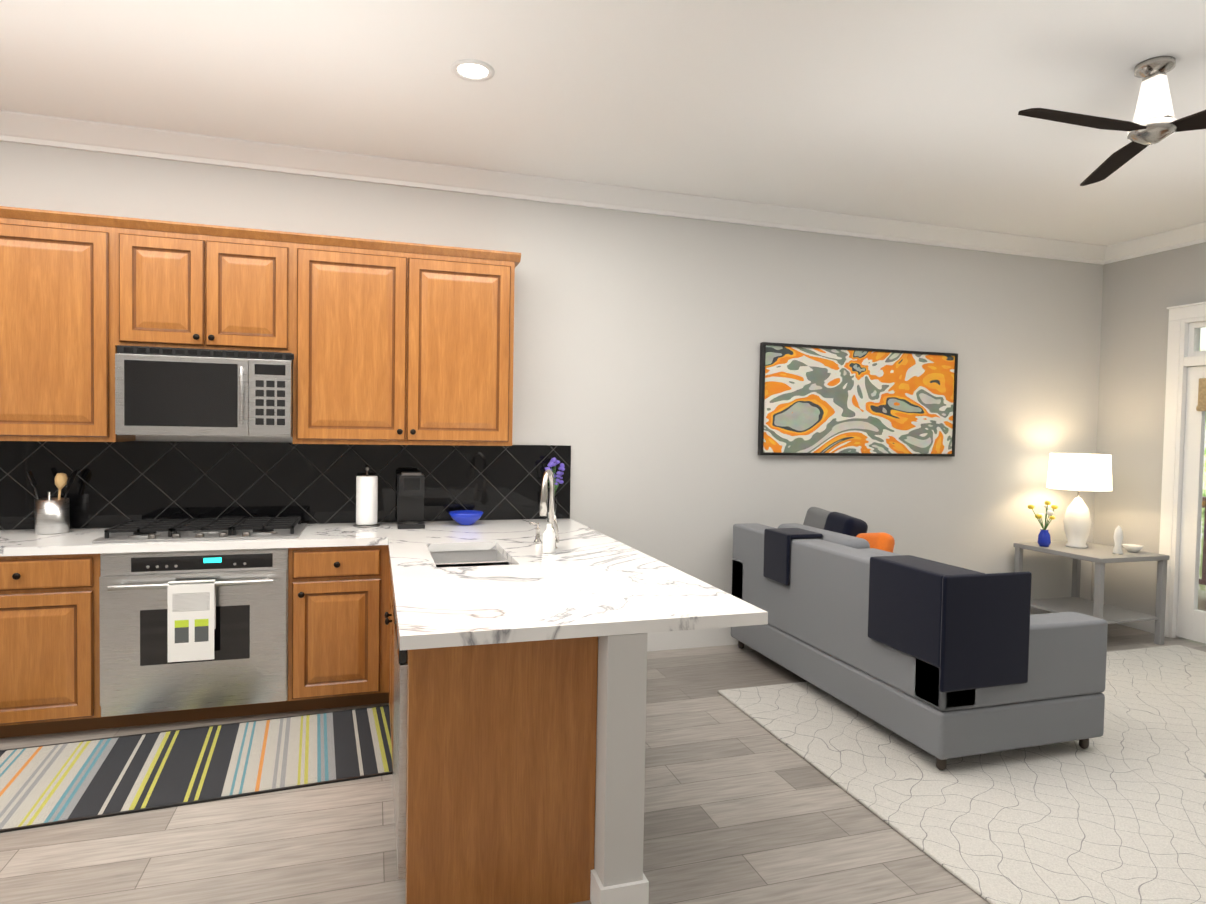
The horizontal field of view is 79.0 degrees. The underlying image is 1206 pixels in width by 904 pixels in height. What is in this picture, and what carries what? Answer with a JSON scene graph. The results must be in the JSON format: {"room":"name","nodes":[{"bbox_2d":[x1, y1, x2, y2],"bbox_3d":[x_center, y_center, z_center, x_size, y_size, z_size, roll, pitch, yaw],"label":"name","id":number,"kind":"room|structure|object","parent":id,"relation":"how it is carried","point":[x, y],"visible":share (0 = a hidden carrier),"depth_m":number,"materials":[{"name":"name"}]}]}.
{"room":"kitchen","nodes":[
{"label":"kitchen","id":0,"kind":"room"},
{"bbox_2d":[0,141,1103,600],"bbox_3d":[-0.495,-0.188,4.771,10.000,3.080,0.150,0,2,-17],"label":"wall","id":1,"kind":"structure","parent":0,"point":[638,337],"depth_m":5.08,"materials":[{"name":"grey paint"}]},
{"bbox_2d":[0,206,135,441],"bbox_3d":[-2.812,-0.625,3.767,0.610,1.132,0.348,0,2,-17],"label":"upper cabinet","id":2,"kind":"object","parent":1,"relation":"attached to","point":[58,350],"depth_m":3.62,"materials":[{"name":"brown wood"}]},
{"bbox_2d":[116,216,295,353],"bbox_3d":[-2.119,-0.865,3.975,0.835,0.641,0.348,0,2,-17],"label":"upper cabinet","id":3,"kind":"object","parent":1,"relation":"attached to","point":[179,284],"depth_m":3.81,"materials":[{"name":"brown wood"}]},
{"bbox_2d":[115,345,293,436],"bbox_3d":[-2.100,-0.314,3.951,0.824,0.452,0.441,0,2,-17],"label":"microwave","id":4,"kind":"object","parent":3,"relation":"attached to","point":[165,391],"visible":0.98,"depth_m":3.77,"materials":[{"name":"silver metal"}]},
{"bbox_2d":[0,441,570,529],"bbox_3d":[-2.230,0.181,4.155,4.225,0.477,0.010,0,2,-17],"label":"backsplash","id":5,"kind":"structure","parent":1,"relation":"attached to","point":[114,484],"depth_m":4.23,"materials":[{"name":"black tile"}]},
{"bbox_2d":[293,233,519,445],"bbox_3d":[-1.150,-0.612,4.288,1.205,1.132,0.348,0,2,-17],"label":"upper cabinet","id":6,"kind":"object","parent":1,"relation":"attached to","point":[392,343],"depth_m":4.11,"materials":[{"name":"brown wood"}]},
{"bbox_2d":[0,110,1113,264],"bbox_3d":[-0.431,-1.660,4.603,9.699,0.124,0.105,0,2,-17],"label":"crown molding","id":7,"kind":"structure","parent":1,"relation":"attached to","point":[49,131],"depth_m":4.52,"materials":[{"name":"white"}]},
{"bbox_2d":[647,607,1051,651],"bbox_3d":[1.956,1.308,5.505,4.559,0.130,0.015,0,2,-17],"label":"baseboard","id":8,"kind":"structure","parent":1,"relation":"attached to","point":[681,639],"depth_m":5.08,"materials":[{"name":"white"}]},
{"bbox_2d":[758,342,957,456],"bbox_3d":[1.919,-0.369,5.417,1.690,0.795,0.043,0,2,-17],"label":"painting","id":9,"kind":"object","parent":1,"relation":"attached to","point":[817,400],"visible":1,"depth_m":5.39,"materials":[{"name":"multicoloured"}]},
{"bbox_2d":[0,623,1205,903],"bbox_3d":[0.336,1.510,2.079,10.000,0.120,5.900,0,2,-17],"label":"floor","id":10,"kind":"structure","parent":0,"point":[740,807],"depth_m":2.69,"materials":[{"name":"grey wood"}]},
{"bbox_2d":[0,553,123,737],"bbox_3d":[-2.789,0.907,3.682,0.625,0.878,0.628,0,2,-17],"label":"base cabinet","id":11,"kind":"object","parent":10,"relation":"on","point":[50,604],"depth_m":3.42,"materials":[{"name":"brown wood"}]},
{"bbox_2d":[99,548,287,716],"bbox_3d":[-2.074,0.871,3.832,0.824,0.784,0.652,0,2,-17],"label":"oven","id":12,"kind":"object","parent":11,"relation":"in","point":[140,673],"visible":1,"depth_m":3.59,"materials":[{"name":"silver metal"}]},
{"bbox_2d":[167,579,215,661],"bbox_3d":[-1.984,0.813,3.529,0.200,0.382,0.035,0,2,-17],"label":"oven towel","id":13,"kind":"object","parent":12,"relation":"hanging from","point":[191,617],"visible":0.86,"depth_m":3.51,"materials":[{"name":"white fabric"}]},
{"bbox_2d":[0,518,593,555],"bbox_3d":[-2.135,0.452,3.854,4.230,0.040,0.660,0,2,-17],"label":"countertop","id":14,"kind":"structure","parent":11,"relation":"on","point":[78,540],"depth_m":3.73,"materials":[{"name":"stone"}]},
{"bbox_2d":[26,469,78,533],"bbox_3d":[-2.876,0.256,3.818,0.196,0.327,0.169,0,2,-17],"label":"utensil crock","id":15,"kind":"object","parent":14,"relation":"on","point":[52,515],"visible":1,"depth_m":3.77,"materials":[{"name":"silver metal"}]},
{"bbox_2d":[92,517,306,542],"bbox_3d":[-2.080,0.404,3.869,0.915,0.055,0.515,0,2,-17],"label":"cooktop","id":16,"kind":"object","parent":14,"relation":"in","point":[166,530],"visible":1,"depth_m":3.76,"materials":[{"name":"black metal"}]},
{"bbox_2d":[353,467,379,527],"bbox_3d":[-1.377,0.258,4.265,0.150,0.346,0.150,0,2,-17],"label":"paper towel","id":17,"kind":"object","parent":14,"relation":"on","point":[366,500],"visible":1,"depth_m":4.22,"materials":[{"name":"white paper"}]},
{"bbox_2d":[397,472,424,528],"bbox_3d":[-1.126,0.276,4.281,0.150,0.318,0.240,0,2,-17],"label":"coffee maker","id":18,"kind":"object","parent":14,"relation":"on","point":[410,500],"visible":1,"depth_m":4.24,"materials":[{"name":"black plastic"}]},
{"bbox_2d":[449,510,483,524],"bbox_3d":[-0.824,0.399,4.401,0.210,0.075,0.210,0,2,-17],"label":"bowl","id":19,"kind":"object","parent":14,"relation":"on","point":[465,517],"visible":0.98,"depth_m":4.35,"materials":[{"name":"blue ceramic"}]},
{"bbox_2d":[545,457,564,521],"bbox_3d":[-0.304,0.236,4.620,0.138,0.405,0.156,0,2,-17],"label":"flowers","id":20,"kind":"object","parent":14,"relation":"on","point":[551,463],"visible":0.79,"depth_m":4.61,"materials":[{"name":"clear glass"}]},
{"bbox_2d":[0,705,392,832],"bbox_3d":[-2.130,1.370,3.116,2.450,0.008,0.800,0,2,-21],"label":"kitchen rug","id":21,"kind":"object","parent":10,"relation":"on","point":[55,784],"visible":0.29,"depth_m":3.20,"materials":[{"name":"multicoloured fabric"}]},
{"bbox_2d":[284,545,391,711],"bbox_3d":[-1.454,0.917,4.100,0.516,0.878,0.628,0,2,-17],"label":"base cabinet","id":22,"kind":"object","parent":10,"relation":"on","point":[340,597],"depth_m":3.80,"materials":[{"name":"brown wood"}]},
{"bbox_2d":[393,602,407,879],"bbox_3d":[-0.451,0.982,2.639,0.584,0.874,0.640,0,2,-17],"label":"dishwasher","id":23,"kind":"object","parent":10,"relation":"on","point":[400,727],"visible":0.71,"depth_m":2.26,"materials":[{"name":"silver metal"}]},
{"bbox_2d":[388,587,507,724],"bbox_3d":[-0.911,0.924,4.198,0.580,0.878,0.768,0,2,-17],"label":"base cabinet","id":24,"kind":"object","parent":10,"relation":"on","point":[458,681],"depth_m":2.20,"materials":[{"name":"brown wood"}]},
{"bbox_2d":[384,530,767,649],"bbox_3d":[-0.295,0.601,3.110,1.160,0.228,1.868,0,2,-17],"label":"countertop","id":25,"kind":"structure","parent":24,"relation":"on","point":[478,582],"depth_m":2.62,"materials":[{"name":"stone"}]},
{"bbox_2d":[530,469,558,553],"bbox_3d":[-0.283,0.276,3.576,0.127,0.392,0.368,0,2,-17],"label":"faucet","id":26,"kind":"object","parent":25,"relation":"on","point":[550,539],"visible":1,"depth_m":3.45,"materials":[{"name":"silver metal"}]},
{"bbox_2d":[718,645,1205,903],"bbox_3d":[3.046,1.467,2.795,3.700,0.015,4.150,0,2,-17],"label":"living room rug","id":27,"kind":"object","parent":10,"relation":"on","point":[1115,813],"visible":0.83,"depth_m":3.10,"materials":[{"name":"white carpet"}]},
{"bbox_2d":[731,507,1107,769],"bbox_3d":[1.638,0.897,4.242,1.010,0.984,2.008,0,2,-17],"label":"sofa","id":28,"kind":"object","parent":27,"relation":"on","point":[942,663],"visible":1,"depth_m":3.41,"materials":[{"name":"fabric"}]},
{"bbox_2d":[1013,541,1169,644],"bbox_3d":[3.704,1.069,5.602,0.670,0.659,0.740,0,2,-17],"label":"side table","id":29,"kind":"object","parent":10,"relation":"on","point":[1100,555],"visible":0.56,"depth_m":5.40,"materials":[{"name":"grey wood"}]},
{"bbox_2d":[1028,501,1057,546],"bbox_3d":[3.421,0.553,5.688,0.145,0.356,0.183,-1,2,-41],"label":"flower vase","id":30,"kind":"object","parent":29,"relation":"on","point":[1044,538],"depth_m":5.64,"materials":[{"name":"blue ceramic"}]},
{"bbox_2d":[1046,453,1111,547],"bbox_3d":[3.692,0.376,5.678,0.430,0.719,0.430,0,2,-17],"label":"table lamp","id":31,"kind":"object","parent":29,"relation":"on","point":[1078,473],"visible":1,"depth_m":5.57,"materials":[{"name":"white ceramic"}]},
{"bbox_2d":[1112,526,1143,553],"bbox_3d":[3.900,0.643,5.417,0.306,0.210,0.138,0,2,-38],"label":"decorative objects","id":32,"kind":"object","parent":29,"relation":"on","point":[1118,534],"depth_m":5.36,"materials":[{"name":"white ceramic"}]},
{"bbox_2d":[0,0,1205,245],"bbox_3d":[0.392,-1.688,1.980,10.000,0.120,5.900,0,2,-17],"label":"ceiling","id":33,"kind":"structure","parent":0,"point":[904,110],"depth_m":3.39,"materials":[{"name":"white paint"}]},
{"bbox_2d":[451,59,494,81],"bbox_3d":[-0.573,-1.678,3.219,0.190,0.008,0.190,0,2,-17],"label":"recessed light","id":34,"kind":"object","parent":33,"relation":"in","point":[472,70],"visible":1,"depth_m":3.21,"materials":[{"name":"white"}]},
{"bbox_2d":[1018,56,1205,185],"bbox_3d":[2.183,-1.463,3.020,1.046,0.329,1.173,0,2,-17],"label":"fan","id":35,"kind":"object","parent":33,"relation":"hanging from","point":[1155,121],"visible":1,"depth_m":3.03,"materials":[{"name":"black wood"}]},
{"bbox_2d":[590,633,648,903],"bbox_3d":[-0.306,0.957,3.459,0.157,0.878,2.544,0,2,-17],"label":"wall","id":36,"kind":"structure","parent":0,"point":[618,876],"depth_m":2.26,"materials":[{"name":"grey paint"}]},
{"bbox_2d":[1092,242,1205,615],"bbox_3d":[5.060,-0.053,3.512,0.150,3.080,5.580,0,2,-17],"label":"wall","id":37,"kind":"structure","parent":0,"point":[1138,291],"depth_m":5.83,"materials":[{"name":"grey paint"}]},
{"bbox_2d":[1117,620,1154,632],"bbox_3d":[4.210,1.334,5.912,0.015,0.130,0.529,0,2,-17],"label":"baseboard","id":38,"kind":"structure","parent":37,"relation":"attached to","point":[1149,626],"depth_m":5.75,"materials":[{"name":"white"}]},
{"bbox_2d":[1108,221,1205,261],"bbox_3d":[4.968,-1.529,3.412,0.105,0.124,5.370,0,2,-17],"label":"crown molding","id":39,"kind":"structure","parent":37,"relation":"attached to","point":[1193,234],"depth_m":5.62,"materials":[{"name":"white"}]},
{"bbox_2d":[1159,302,1205,637],"bbox_3d":[4.645,0.184,4.774,0.184,2.515,1.840,0,2,-17],"label":"door frame","id":40,"kind":"structure","parent":37,"relation":"attached to","point":[1186,322],"depth_m":5.53,"materials":[{"name":"white"}]},
{"bbox_2d":[1176,327,1205,643],"bbox_3d":[4.604,0.263,4.764,0.097,2.325,1.576,0,2,-17],"label":"french door","id":41,"kind":"structure","parent":37,"relation":"in","point":[1191,621],"depth_m":5.45,"materials":[{"name":"white wood"}]},
{"label":"outside","id":42,"kind":"structure","parent":0,"visible":0},
{"bbox_2d":[1198,327,1205,590],"bbox_3d":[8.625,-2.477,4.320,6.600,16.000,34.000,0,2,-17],"label":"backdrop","id":43,"kind":"structure","parent":42,"point":[1202,348],"depth_m":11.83,"materials":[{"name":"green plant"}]},
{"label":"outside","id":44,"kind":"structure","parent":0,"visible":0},
{"bbox_2d":[1198,496,1205,610],"bbox_3d":[7.389,0.020,3.761,4.435,5.000,9.500,0,2,-17],"label":"deck","id":45,"kind":"object","parent":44,"point":[1200,604],"depth_m":7.40,"materials":[{"name":"brown wood"}]}
]}

